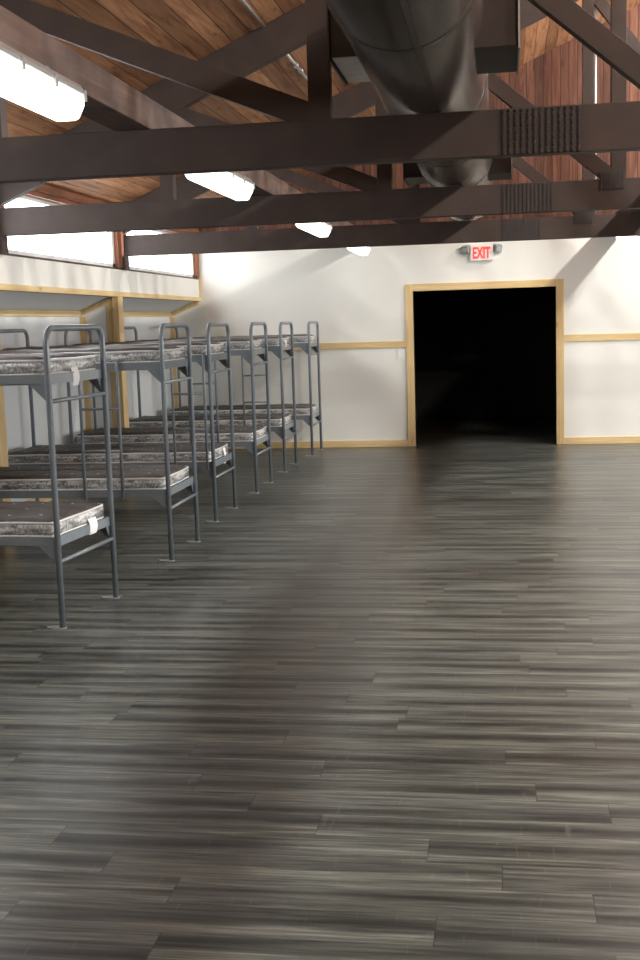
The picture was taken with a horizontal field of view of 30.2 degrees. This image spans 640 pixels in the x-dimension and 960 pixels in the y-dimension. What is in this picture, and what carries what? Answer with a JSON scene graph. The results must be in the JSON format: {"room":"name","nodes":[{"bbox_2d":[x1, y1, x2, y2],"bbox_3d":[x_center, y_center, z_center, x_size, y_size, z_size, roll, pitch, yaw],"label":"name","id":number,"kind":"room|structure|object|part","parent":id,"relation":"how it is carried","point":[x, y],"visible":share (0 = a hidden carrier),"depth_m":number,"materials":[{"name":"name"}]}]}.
{"room":"dormitory","nodes":[
{"label":"dormitory","id":0,"kind":"room"},
{"bbox_2d":[0,316,171,501],"bbox_3d":[-3.345,-0.275,7.779,0.100,2.020,17.100,-1,8,9],"label":"wall","id":1,"kind":"structure","parent":0,"point":[16,397],"depth_m":11.94,"materials":[{"name":"paint"}]},
{"bbox_2d":[26,498,51,501],"bbox_3d":[-3.257,0.681,7.896,0.018,0.090,17.100,-1,8,9],"label":"baseboard","id":2,"kind":"structure","parent":1,"relation":"attached to","point":[31,499],"depth_m":11.51,"materials":[{"name":"brown wood"}]},
{"bbox_2d":[0,310,170,316],"bbox_3d":[-3.312,-1.092,7.663,0.018,0.057,17.100,-1,8,9],"label":"trim","id":3,"kind":"structure","parent":1,"relation":"attached to","point":[2,312],"depth_m":12.02,"materials":[{"name":"brown wood"}]},
{"bbox_2d":[0,291,192,312],"bbox_3d":[-3.192,-1.248,7.623,0.470,0.260,17.100,-1,8,9],"label":"ceiling","id":4,"kind":"structure","parent":0,"point":[8,300],"depth_m":11.83,"materials":[{"name":"paint"}]},
{"bbox_2d":[81,297,112,430],"bbox_3d":[-2.325,-0.960,12.746,0.400,2.020,0.100,-1,8,9],"label":"wall partition","id":5,"kind":"structure","parent":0,"point":[98,316],"depth_m":12.65,"materials":[{"name":"paint"}]},
{"bbox_2d":[79,297,117,431],"bbox_3d":[-2.334,-0.950,12.689,0.400,2.015,0.016,-1,8,9],"label":"trim","id":6,"kind":"structure","parent":5,"relation":"attached to","point":[108,302],"depth_m":12.64,"materials":[{"name":"brown wood"}]},
{"bbox_2d":[112,297,128,427],"bbox_3d":[-2.119,-0.951,12.710,0.067,2.000,0.160,-1,8,9],"label":"trim","id":7,"kind":"structure","parent":5,"relation":"attached to","point":[117,302],"depth_m":12.62,"materials":[{"name":"brown wood"}]},
{"bbox_2d":[0,255,198,296],"bbox_3d":[-2.955,-1.424,7.562,0.100,0.240,17.100,-1,8,9],"label":"wall header","id":8,"kind":"structure","parent":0,"point":[13,270],"depth_m":11.60,"materials":[{"name":"white paint"}]},
{"bbox_2d":[0,236,8,254],"bbox_3d":[-2.618,-1.898,9.610,0.145,0.145,0.120,-1,8,9],"label":"trim","id":9,"kind":"structure","parent":8,"relation":"on","point":[3,239],"depth_m":9.59,"materials":[{"name":"brown paint"}]},
{"bbox_2d":[0,341,10,501],"bbox_3d":[-2.604,-0.524,9.576,0.067,2.000,0.160,-1,8,9],"label":"trim","id":10,"kind":"structure","parent":8,"relation":"attached to","point":[3,435],"depth_m":9.60,"materials":[{"name":"brown wood"}]},
{"bbox_2d":[0,184,122,269],"bbox_3d":[-2.392,-2.372,11.144,0.130,0.670,3.080,-1,8,9],"label":"window","id":11,"kind":"structure","parent":8,"relation":"in","point":[45,195],"depth_m":11.05,"materials":[{"name":"brown paint"}]},
{"bbox_3d":[-2.412,-2.642,11.111,0.106,0.125,3.080,-1,8,9],"label":"head trim","id":12,"kind":"part","parent":11,"relation":"part of","materials":[{"name":"brown wood"}]},
{"bbox_3d":[-2.348,-2.660,11.098,0.024,0.070,3.080,-1,8,9],"label":"head trim","id":13,"kind":"part","parent":11,"relation":"part of","materials":[{"name":"brown wood"}]},
{"bbox_2d":[0,283,200,300],"bbox_3d":[-2.939,-1.286,7.579,0.105,0.052,17.100,-1,8,9],"label":"trim","id":14,"kind":"structure","parent":8,"relation":"attached to","point":[3,287],"depth_m":11.60,"materials":[{"name":"brown wood"}]},
{"bbox_2d":[122,256,129,269],"bbox_3d":[-2.134,-2.325,12.745,0.145,0.145,0.120,-1,8,9],"label":"trim","id":15,"kind":"structure","parent":8,"relation":"on","point":[125,259],"depth_m":12.69,"materials":[{"name":"brown paint"}]},
{"bbox_2d":[121,228,199,279],"bbox_3d":[-1.901,-2.804,14.320,0.130,0.670,3.165,-1,8,9],"label":"window","id":16,"kind":"structure","parent":8,"relation":"in","point":[193,258],"depth_m":14.90,"materials":[{"name":"brown paint"}]},
{"bbox_3d":[-1.921,-3.075,14.287,0.106,0.125,3.165,-1,8,9],"label":"head trim","id":17,"kind":"part","parent":16,"relation":"part of","materials":[{"name":"brown wood"}]},
{"bbox_3d":[-1.858,-3.092,14.274,0.024,0.070,3.165,-1,8,9],"label":"head trim","id":18,"kind":"part","parent":16,"relation":"part of","materials":[{"name":"brown wood"}]},
{"bbox_2d":[0,416,639,959],"bbox_3d":[3.821,0.389,9.264,13.790,0.120,22.200,-1,8,9],"label":"floor","id":19,"kind":"structure","parent":0,"point":[385,704],"depth_m":5.04,"materials":[{"name":"grey wood"}]},
{"bbox_2d":[0,324,119,628],"bbox_3d":[-2.341,-0.055,7.144,2.020,1.689,0.818,0,8,14],"label":"bunk bed","id":20,"kind":"object","parent":19,"relation":"on","point":[41,384],"visible":0.91,"depth_m":6.67,"materials":[{"name":"grey metal"}]},
{"bbox_3d":[-2.404,-0.552,6.733,1.876,0.055,0.036,0,8,14],"label":"rail","id":21,"kind":"part","parent":20,"relation":"part of","materials":[{"name":"grey metal"}]},
{"bbox_3d":[-2.377,0.345,6.851,1.876,0.055,0.036,0,8,14],"label":"rail","id":22,"kind":"part","parent":20,"relation":"part of","materials":[{"name":"grey metal"}]},
{"bbox_2d":[0,353,95,385],"bbox_3d":[-2.326,-0.641,7.063,1.901,0.188,0.727,0,8,14],"label":"mattress","id":23,"kind":"object","parent":20,"relation":"on","point":[21,363],"visible":0.91,"depth_m":6.63,"materials":[{"name":"grey fabric"}]},
{"bbox_2d":[0,501,103,536],"bbox_3d":[-2.298,0.248,7.180,1.901,0.173,0.727,0,8,14],"label":"mattress","id":24,"kind":"object","parent":20,"relation":"on","point":[24,518],"visible":0.9,"depth_m":6.85,"materials":[{"name":"grey fabric"}]},
{"bbox_3d":[-1.480,0.829,6.675,0.120,0.006,0.068,0,8,14],"label":"foot plate","id":25,"kind":"part","parent":20,"relation":"part of","materials":[{"name":"grey metal"}]},
{"bbox_3d":[-1.410,-0.597,6.844,0.006,0.055,0.716,0,8,14],"label":"rail","id":26,"kind":"part","parent":20,"relation":"part of","materials":[{"name":"grey metal"}]},
{"bbox_3d":[-1.383,-0.056,6.912,0.034,1.685,0.774,0,8,14],"label":"foot frame","id":27,"kind":"part","parent":20,"relation":"part of","materials":[{"name":"grey metal"}]},
{"bbox_3d":[-1.382,0.299,6.962,0.006,0.055,0.716,0,8,14],"label":"rail","id":28,"kind":"part","parent":20,"relation":"part of","materials":[{"name":"grey metal"}]},
{"bbox_3d":[-1.304,0.730,7.387,0.120,0.006,0.068,0,8,14],"label":"foot plate","id":29,"kind":"part","parent":20,"relation":"part of","materials":[{"name":"grey metal"}]},
{"bbox_2d":[0,323,200,561],"bbox_3d":[-2.007,-0.297,8.902,2.020,1.689,0.818,-1,8,9],"label":"bunk bed","id":30,"kind":"object","parent":19,"relation":"on","point":[157,369],"visible":0.76,"depth_m":8.47,"materials":[{"name":"grey metal"}]},
{"bbox_3d":[-1.690,-0.351,8.465,0.022,0.992,0.072,-1,8,9],"label":"ladder rail","id":31,"kind":"part","parent":30,"relation":"part of","materials":[{"name":"grey metal"}]},
{"bbox_3d":[-2.013,0.102,8.607,1.876,0.055,0.036,-1,8,9],"label":"rail","id":32,"kind":"part","parent":30,"relation":"part of","materials":[{"name":"grey metal"}]},
{"bbox_2d":[0,345,184,363],"bbox_3d":[-1.993,-0.920,8.815,1.886,0.114,0.727,-1,8,9],"label":"mattress","id":33,"kind":"object","parent":30,"relation":"on","point":[124,354],"visible":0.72,"depth_m":8.41,"materials":[{"name":"grey fabric"}]},
{"bbox_2d":[0,465,188,490],"bbox_3d":[-1.977,-0.023,8.940,1.886,0.114,0.726,-1,8,9],"label":"mattress","id":34,"kind":"object","parent":30,"relation":"on","point":[136,477],"visible":0.9,"depth_m":8.62,"materials":[{"name":"grey fabric"}]},
{"bbox_3d":[-1.414,-0.354,8.422,0.022,0.992,0.072,-1,8,9],"label":"ladder rail","id":35,"kind":"part","parent":30,"relation":"part of","materials":[{"name":"grey metal"}]},
{"bbox_3d":[-2.040,-0.794,8.489,1.876,0.055,0.036,-1,8,9],"label":"rail","id":36,"kind":"part","parent":30,"relation":"part of","materials":[{"name":"grey metal"}]},
{"bbox_3d":[-1.098,0.576,8.508,0.120,0.006,0.068,-1,8,9],"label":"foot plate","id":37,"kind":"part","parent":30,"relation":"part of","materials":[{"name":"grey metal"}]},
{"bbox_3d":[-1.060,-0.850,8.685,0.006,0.055,0.716,-1,8,9],"label":"rail","id":38,"kind":"part","parent":30,"relation":"part of","materials":[{"name":"grey metal"}]},
{"bbox_3d":[-1.032,-0.309,8.755,0.034,1.685,0.774,-1,8,9],"label":"foot frame","id":39,"kind":"part","parent":30,"relation":"part of","materials":[{"name":"grey metal"}]},
{"bbox_3d":[-1.032,0.046,8.803,0.006,0.055,0.716,-1,8,9],"label":"rail","id":40,"kind":"part","parent":30,"relation":"part of","materials":[{"name":"grey metal"}]},
{"bbox_2d":[0,322,237,521],"bbox_3d":[-1.834,-0.519,10.550,2.020,1.689,0.818,-1,8,9],"label":"bunk bed","id":41,"kind":"object","parent":19,"relation":"on","point":[203,360],"visible":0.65,"depth_m":10.14,"materials":[{"name":"grey metal"}]},
{"bbox_3d":[-2.736,-0.512,10.695,0.034,1.685,0.774,-1,8,9],"label":"head frame","id":42,"kind":"part","parent":41,"relation":"part of","materials":[{"name":"grey metal"}]},
{"bbox_3d":[-1.839,-0.120,10.255,1.876,0.055,0.036,-1,8,9],"label":"rail","id":43,"kind":"part","parent":41,"relation":"part of","materials":[{"name":"grey metal"}]},
{"bbox_2d":[2,341,223,355],"bbox_3d":[-1.833,-1.143,10.476,1.886,0.114,0.726,-1,8,9],"label":"mattress","id":44,"kind":"object","parent":41,"relation":"on","point":[197,348],"visible":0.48,"depth_m":10.20,"materials":[{"name":"grey fabric"}]},
{"bbox_2d":[8,442,227,463],"bbox_3d":[-1.796,-0.214,10.595,1.901,0.178,0.726,-1,8,9],"label":"mattress","id":45,"kind":"object","parent":41,"relation":"on","point":[143,452],"visible":0.8,"depth_m":10.31,"materials":[{"name":"grey fabric"}]},
{"bbox_3d":[-1.240,-0.576,10.070,0.022,0.992,0.072,-1,8,9],"label":"ladder rail","id":46,"kind":"part","parent":41,"relation":"part of","materials":[{"name":"grey metal"}]},
{"bbox_3d":[-1.867,-1.017,10.137,1.876,0.055,0.036,-1,8,9],"label":"rail","id":47,"kind":"part","parent":41,"relation":"part of","materials":[{"name":"grey metal"}]},
{"bbox_3d":[-0.964,-0.579,10.027,0.022,0.992,0.072,-1,8,9],"label":"ladder rail","id":48,"kind":"part","parent":41,"relation":"part of","materials":[{"name":"grey metal"}]},
{"bbox_3d":[-0.886,-1.073,10.333,0.006,0.055,0.716,-1,8,9],"label":"rail","id":49,"kind":"part","parent":41,"relation":"part of","materials":[{"name":"grey metal"}]},
{"bbox_3d":[-0.859,-0.532,10.403,0.034,1.685,0.774,-1,8,9],"label":"foot frame","id":50,"kind":"part","parent":41,"relation":"part of","materials":[{"name":"grey metal"}]},
{"bbox_3d":[-0.859,-0.176,10.451,0.006,0.055,0.716,-1,8,9],"label":"rail","id":51,"kind":"part","parent":41,"relation":"part of","materials":[{"name":"grey metal"}]},
{"bbox_2d":[64,322,272,492],"bbox_3d":[-1.574,-0.749,12.235,2.020,1.689,0.818,-1,8,9],"label":"bunk bed","id":52,"kind":"object","parent":19,"relation":"on","point":[251,446],"visible":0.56,"depth_m":11.82,"materials":[{"name":"grey metal"}]},
{"bbox_3d":[-2.476,-0.742,12.380,0.034,1.685,0.774,-1,8,9],"label":"head frame","id":53,"kind":"part","parent":52,"relation":"part of","materials":[{"name":"grey metal"}]},
{"bbox_3d":[-1.579,-0.349,11.940,1.876,0.055,0.036,-1,8,9],"label":"rail","id":54,"kind":"part","parent":52,"relation":"part of","materials":[{"name":"grey metal"}]},
{"bbox_2d":[71,338,261,349],"bbox_3d":[-1.574,-1.372,12.155,1.886,0.114,0.726,-1,8,9],"label":"mattress","id":55,"kind":"object","parent":52,"relation":"on","point":[241,343],"visible":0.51,"depth_m":11.83,"materials":[{"name":"grey fabric"}]},
{"bbox_2d":[74,426,265,443],"bbox_3d":[-1.534,-0.475,12.272,1.886,0.114,0.726,-1,8,9],"label":"mattress","id":56,"kind":"object","parent":52,"relation":"on","point":[241,433],"visible":0.75,"depth_m":11.98,"materials":[{"name":"grey fabric"}]},
{"bbox_3d":[-1.296,-0.803,11.804,0.022,0.992,0.072,-1,8,9],"label":"ladder rail","id":57,"kind":"part","parent":52,"relation":"part of","materials":[{"name":"grey metal"}]},
{"bbox_3d":[-1.020,-0.806,11.761,0.022,0.992,0.072,-1,8,9],"label":"ladder rail","id":58,"kind":"part","parent":52,"relation":"part of","materials":[{"name":"grey metal"}]},
{"bbox_3d":[-1.607,-1.246,11.822,1.876,0.055,0.036,-1,8,9],"label":"rail","id":59,"kind":"part","parent":52,"relation":"part of","materials":[{"name":"grey metal"}]},
{"bbox_3d":[-0.626,-1.302,12.018,0.006,0.055,0.716,-1,8,9],"label":"rail","id":60,"kind":"part","parent":52,"relation":"part of","materials":[{"name":"grey metal"}]},
{"bbox_3d":[-0.599,-0.761,12.088,0.034,1.685,0.774,-1,8,9],"label":"foot frame","id":61,"kind":"part","parent":52,"relation":"part of","materials":[{"name":"grey metal"}]},
{"bbox_3d":[-0.599,-0.405,12.136,0.006,0.055,0.716,-1,8,9],"label":"rail","id":62,"kind":"part","parent":52,"relation":"part of","materials":[{"name":"grey metal"}]},
{"bbox_2d":[124,321,297,471],"bbox_3d":[-1.340,-0.968,13.844,2.020,1.689,0.818,-1,8,9],"label":"bunk bed","id":63,"kind":"object","parent":19,"relation":"on","point":[289,349],"visible":0.43,"depth_m":13.41,"materials":[{"name":"grey metal"}]},
{"bbox_3d":[-2.243,-0.961,13.989,0.034,1.685,0.774,-1,8,9],"label":"head frame","id":64,"kind":"part","parent":63,"relation":"part of","materials":[{"name":"grey metal"}]},
{"bbox_2d":[125,336,288,346],"bbox_3d":[-1.324,-1.581,13.762,1.901,0.133,0.726,-1,8,9],"label":"mattress","id":65,"kind":"object","parent":63,"relation":"on","point":[272,340],"visible":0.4,"depth_m":13.46,"materials":[{"name":"grey fabric"}]},
{"bbox_2d":[129,413,290,427],"bbox_3d":[-1.310,-0.694,13.878,1.886,0.114,0.726,-1,8,9],"label":"mattress","id":66,"kind":"object","parent":63,"relation":"on","point":[276,418],"visible":0.73,"depth_m":13.60,"materials":[{"name":"grey fabric"}]},
{"bbox_3d":[-0.860,-1.024,13.381,0.022,0.992,0.072,-1,8,9],"label":"ladder rail","id":67,"kind":"part","parent":63,"relation":"part of","materials":[{"name":"grey metal"}]},
{"bbox_3d":[-1.373,-1.465,13.430,1.876,0.055,0.036,-1,8,9],"label":"rail","id":68,"kind":"part","parent":63,"relation":"part of","materials":[{"name":"grey metal"}]},
{"bbox_3d":[-1.346,-0.568,13.548,1.876,0.055,0.036,-1,8,9],"label":"rail","id":69,"kind":"part","parent":63,"relation":"part of","materials":[{"name":"grey metal"}]},
{"bbox_3d":[-0.393,-1.521,13.627,0.006,0.055,0.716,-1,8,9],"label":"rail","id":70,"kind":"part","parent":63,"relation":"part of","materials":[{"name":"grey metal"}]},
{"bbox_3d":[-0.365,-0.980,13.696,0.034,1.685,0.774,-1,8,9],"label":"foot frame","id":71,"kind":"part","parent":63,"relation":"part of","materials":[{"name":"grey metal"}]},
{"bbox_3d":[-0.365,-0.624,13.745,0.006,0.055,0.716,-1,8,9],"label":"rail","id":72,"kind":"part","parent":63,"relation":"part of","materials":[{"name":"grey metal"}]},
{"bbox_2d":[175,321,322,455],"bbox_3d":[-1.038,-1.182,15.406,2.020,1.689,0.808,-1,8,9],"label":"bunk bed","id":73,"kind":"object","parent":19,"relation":"on","point":[308,419],"visible":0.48,"depth_m":14.99,"materials":[{"name":"grey metal"}]},
{"bbox_3d":[-1.941,-1.175,15.546,0.034,1.685,0.774,-1,8,9],"label":"head frame","id":74,"kind":"part","parent":73,"relation":"part of","materials":[{"name":"grey metal"}]},
{"bbox_2d":[167,404,317,414],"bbox_3d":[-1.002,-0.908,15.440,1.886,0.114,0.727,-1,8,9],"label":"mattress","id":75,"kind":"object","parent":73,"relation":"on","point":[301,409],"visible":0.69,"depth_m":15.14,"materials":[{"name":"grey fabric"}]},
{"bbox_2d":[170,334,315,342],"bbox_3d":[-1.027,-1.805,15.319,1.886,0.114,0.726,-1,8,9],"label":"mattress","id":76,"kind":"object","parent":73,"relation":"on","point":[298,338],"visible":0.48,"depth_m":15.00,"materials":[{"name":"grey fabric"}]},
{"bbox_3d":[-1.072,-1.679,14.988,1.876,0.055,0.036,-1,8,9],"label":"rail","id":77,"kind":"part","parent":73,"relation":"part of","materials":[{"name":"grey metal"}]},
{"bbox_3d":[-1.044,-0.782,15.106,1.876,0.055,0.036,-1,8,9],"label":"rail","id":78,"kind":"part","parent":73,"relation":"part of","materials":[{"name":"grey metal"}]},
{"bbox_3d":[-0.092,-1.735,15.184,0.006,0.055,0.716,-1,8,9],"label":"rail","id":79,"kind":"part","parent":73,"relation":"part of","materials":[{"name":"grey metal"}]},
{"bbox_3d":[-0.064,-1.194,15.254,0.034,1.685,0.774,-1,8,9],"label":"foot frame","id":80,"kind":"part","parent":73,"relation":"part of","materials":[{"name":"grey metal"}]},
{"bbox_2d":[6,0,639,228],"bbox_3d":[3.566,-3.698,6.500,13.600,3.028,17.800,-1,8,9],"label":"ceiling","id":81,"kind":"structure","parent":0,"point":[192,29],"depth_m":8.85,"materials":[{"name":"brown wood"}]},
{"bbox_2d":[241,0,264,27],"bbox_3d":[-0.661,-3.231,7.462,0.022,0.021,3.120,-1,8,9],"label":"conduit","id":82,"kind":"object","parent":81,"relation":"attached to","point":[244,2],"visible":1,"depth_m":8.59,"materials":[{"name":"metal"}]},
{"bbox_2d":[286,54,306,79],"bbox_3d":[-0.173,-3.662,10.626,0.046,0.046,3.060,-1,8,9],"label":"conduit","id":83,"kind":"object","parent":81,"relation":"attached to","point":[295,64],"visible":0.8,"depth_m":10.37,"materials":[{"name":"metal"}]},
{"bbox_2d":[0,0,639,183],"bbox_3d":[3.371,-3.270,5.170,13.135,3.371,0.112,-1,8,9],"label":"roof truss","id":84,"kind":"object","parent":81,"relation":"attached to","point":[308,135],"visible":1,"depth_m":5.87,"materials":[{"name":"brown paint"}]},
{"bbox_3d":[1.065,-1.680,5.691,0.385,0.222,0.011,-1,8,9],"label":"nail plate","id":85,"kind":"part","parent":84,"relation":"part of","materials":[{"name":"brown paint"}]},
{"bbox_2d":[615,209,639,213],"bbox_3d":[2.412,-2.037,6.647,0.200,0.155,17.095,-1,8,9],"label":"roof beam","id":86,"kind":"structure","parent":84,"relation":"on","point":[623,211],"depth_m":12.26,"materials":[{"name":"brown wood"}]},
{"bbox_2d":[616,236,636,242],"bbox_3d":[3.473,-2.792,13.377,0.176,0.165,1.394,-1,8,9],"label":"ceiling light","id":87,"kind":"object","parent":86,"relation":"attached to","point":[625,239],"visible":0.13,"depth_m":13.50,"materials":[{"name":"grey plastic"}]},
{"bbox_2d":[0,0,639,236],"bbox_3d":[3.864,-3.706,8.363,13.135,3.371,0.112,-1,8,9],"label":"roof truss","id":88,"kind":"object","parent":81,"relation":"attached to","point":[377,199],"visible":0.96,"depth_m":9.08,"materials":[{"name":"brown paint"}]},
{"bbox_2d":[0,5,352,225],"bbox_3d":[-0.774,-2.004,7.144,0.190,0.155,17.095,-1,8,9],"label":"roof beam","id":89,"kind":"structure","parent":88,"relation":"on","point":[111,102],"depth_m":5.36,"materials":[{"name":"brown wood"}]},
{"bbox_2d":[0,41,86,121],"bbox_3d":[-1.112,-1.435,4.131,0.176,0.165,1.394,-1,8,9],"label":"ceiling light","id":90,"kind":"object","parent":89,"relation":"attached to","point":[26,82],"visible":1,"depth_m":4.32,"materials":[{"name":"white plastic"}]},
{"bbox_2d":[185,172,254,200],"bbox_3d":[-0.617,-1.872,7.334,0.176,0.165,1.394,-1,8,9],"label":"ceiling light","id":91,"kind":"object","parent":89,"relation":"attached to","point":[236,186],"visible":0.55,"depth_m":7.32,"materials":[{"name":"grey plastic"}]},
{"bbox_2d":[295,222,331,236],"bbox_3d":[-0.063,-2.361,10.919,0.176,0.165,1.394,-1,8,9],"label":"ceiling light","id":92,"kind":"object","parent":89,"relation":"attached to","point":[318,229],"visible":0.49,"depth_m":10.90,"materials":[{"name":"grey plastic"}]},
{"bbox_2d":[347,247,370,255],"bbox_3d":[0.459,-2.821,14.298,0.176,0.165,1.394,-1,8,9],"label":"ceiling light","id":93,"kind":"object","parent":89,"relation":"attached to","point":[362,251],"visible":0.27,"depth_m":14.25,"materials":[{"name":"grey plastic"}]},
{"bbox_2d":[325,0,519,220],"bbox_3d":[0.471,-2.045,5.448,0.871,0.605,14.140,-1,8,9],"label":"air duct","id":94,"kind":"object","parent":88,"relation":"on","point":[419,56],"visible":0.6,"depth_m":5.05,"materials":[{"name":"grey metal"}]},
{"bbox_2d":[326,4,346,85],"bbox_3d":[0.077,-2.038,5.428,0.008,0.348,0.588,-1,8,9],"label":"grille","id":95,"kind":"object","parent":94,"relation":"attached to","point":[332,59],"depth_m":5.16,"materials":[{"name":"brown metal"}]},
{"bbox_3d":[0.175,-1.879,5.434,0.160,0.004,0.544,-1,8,9],"label":"damper plate","id":96,"kind":"part","parent":94,"relation":"part of","materials":[{"name":"metal"}]},
{"bbox_2d":[403,163,408,185],"bbox_3d":[0.710,-2.636,9.823,0.008,0.348,0.508,-1,8,9],"label":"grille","id":97,"kind":"object","parent":94,"relation":"attached to","point":[405,165],"depth_m":9.60,"materials":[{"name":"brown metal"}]},
{"bbox_2d":[517,0,519,75],"bbox_3d":[0.883,-2.106,5.294,0.008,0.468,0.588,-1,8,9],"label":"grille","id":98,"kind":"object","parent":94,"relation":"attached to","point":[518,1],"depth_m":5.04,"materials":[{"name":"metal"}]},
{"bbox_3d":[1.558,-2.115,8.884,0.385,0.222,0.011,-1,8,9],"label":"nail plate","id":99,"kind":"part","parent":88,"relation":"part of","materials":[{"name":"brown paint"}]},
{"bbox_3d":[2.165,-2.225,8.775,0.180,0.144,0.011,-1,8,9],"label":"nail plate","id":100,"kind":"part","parent":88,"relation":"part of","materials":[{"name":"brown paint"}]},
{"bbox_2d":[123,0,639,256],"bbox_3d":[4.348,-4.133,11.497,13.135,3.371,0.112,-1,8,9],"label":"roof truss","id":101,"kind":"object","parent":81,"relation":"attached to","point":[360,97],"visible":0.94,"depth_m":12.16,"materials":[{"name":"brown paint"}]},
{"bbox_3d":[2.042,-2.542,12.018,0.385,0.222,0.011,-1,8,9],"label":"nail plate","id":102,"kind":"part","parent":101,"relation":"part of","materials":[{"name":"brown paint"}]},
{"bbox_3d":[2.649,-2.652,11.910,0.180,0.144,0.011,-1,8,9],"label":"nail plate","id":103,"kind":"part","parent":101,"relation":"part of","materials":[{"name":"brown paint"}]},
{"bbox_2d":[594,5,596,214],"bbox_3d":[2.738,-3.713,11.803,0.027,2.111,0.028,-1,8,9],"label":"conduit","id":104,"kind":"object","parent":101,"relation":"on","point":[595,7],"visible":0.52,"depth_m":11.76,"materials":[{"name":"metal"}]},
{"bbox_2d":[160,5,639,444],"bbox_3d":[4.664,-3.389,14.919,13.790,5.842,0.140,-1,8,9],"label":"wall","id":105,"kind":"structure","parent":0,"point":[352,297],"depth_m":15.55,"materials":[{"name":"white paint"}]},
{"bbox_2d":[170,301,197,408],"bbox_3d":[-1.807,-1.460,16.101,0.400,1.925,0.018,-1,8,9],"label":"trim","id":106,"kind":"structure","parent":105,"relation":"attached to","point":[172,319],"depth_m":16.05,"materials":[{"name":"brown wood"}]},
{"bbox_2d":[198,279,200,296],"bbox_3d":[-1.654,-2.573,15.909,0.105,0.248,0.050,-1,8,9],"label":"trim","id":107,"kind":"structure","parent":105,"relation":"attached to","point":[198,279],"depth_m":15.89,"materials":[{"name":"brown wood"}]},
{"bbox_2d":[228,440,407,448],"bbox_3d":[-0.400,-0.474,16.017,3.187,0.088,0.020,-1,8,9],"label":"baseboard","id":108,"kind":"structure","parent":105,"relation":"attached to","point":[362,443],"depth_m":15.90,"materials":[{"name":"brown wood"}]},
{"bbox_2d":[283,341,405,350],"bbox_3d":[0.069,-1.776,15.767,2.157,0.085,0.020,-1,8,9],"label":"trim","id":109,"kind":"structure","parent":105,"relation":"attached to","point":[384,344],"depth_m":15.68,"materials":[{"name":"brown wood"}]},
{"bbox_2d":[397,349,404,359],"bbox_3d":[1.068,-1.653,15.632,0.104,0.135,0.014,-1,8,9],"label":"light switch","id":110,"kind":"object","parent":105,"relation":"attached to","point":[400,352],"visible":1,"depth_m":15.63,"materials":[{"name":"white plastic"}]},
{"bbox_2d":[461,244,501,260],"bbox_3d":[2.079,-2.926,15.254,0.529,0.205,0.125,-1,8,9],"label":"exit sign","id":111,"kind":"object","parent":105,"relation":"attached to","point":[482,252],"visible":1,"depth_m":15.23,"materials":[{"name":"white plastic"}]},
{"bbox_2d":[461,245,469,253],"bbox_3d":[1.878,-2.970,15.279,0.100,0.113,0.100,3,9,34],"label":"lamp","id":112,"kind":"object","parent":111,"relation":"attached to","point":[465,249],"depth_m":15.25,"materials":[{"name":"grey plastic"}]},
{"bbox_2d":[493,244,501,252],"bbox_3d":[2.277,-2.974,15.217,0.100,0.113,0.100,-4,8,-16],"label":"lamp","id":113,"kind":"object","parent":111,"relation":"attached to","point":[497,248],"depth_m":15.18,"materials":[{"name":"grey plastic"}]},
{"bbox_2d":[405,279,563,445],"bbox_3d":[2.158,-1.520,15.549,2.033,2.127,0.162,-1,8,9],"label":"door frame","id":114,"kind":"structure","parent":105,"relation":"in","point":[559,283],"depth_m":15.40,"materials":[{"name":"brown wood"}]},
{"bbox_2d":[564,333,639,341],"bbox_3d":[7.278,-1.867,14.641,8.370,0.090,0.020,-1,8,9],"label":"trim","id":115,"kind":"structure","parent":105,"relation":"attached to","point":[612,336],"depth_m":15.20,"materials":[{"name":"brown wood"}]},
{"bbox_2d":[564,436,639,443],"bbox_3d":[7.318,-0.553,14.814,8.370,0.088,0.020,-1,8,9],"label":"baseboard","id":116,"kind":"structure","parent":105,"relation":"attached to","point":[623,439],"depth_m":15.38,"materials":[{"name":"brown wood"}]},
{"bbox_2d":[414,287,555,417],"bbox_3d":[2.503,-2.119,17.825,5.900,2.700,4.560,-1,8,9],"label":"doorway","id":117,"kind":"structure","parent":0,"point":[479,352],"depth_m":20.00,"materials":[{"name":"black"}]}
]}

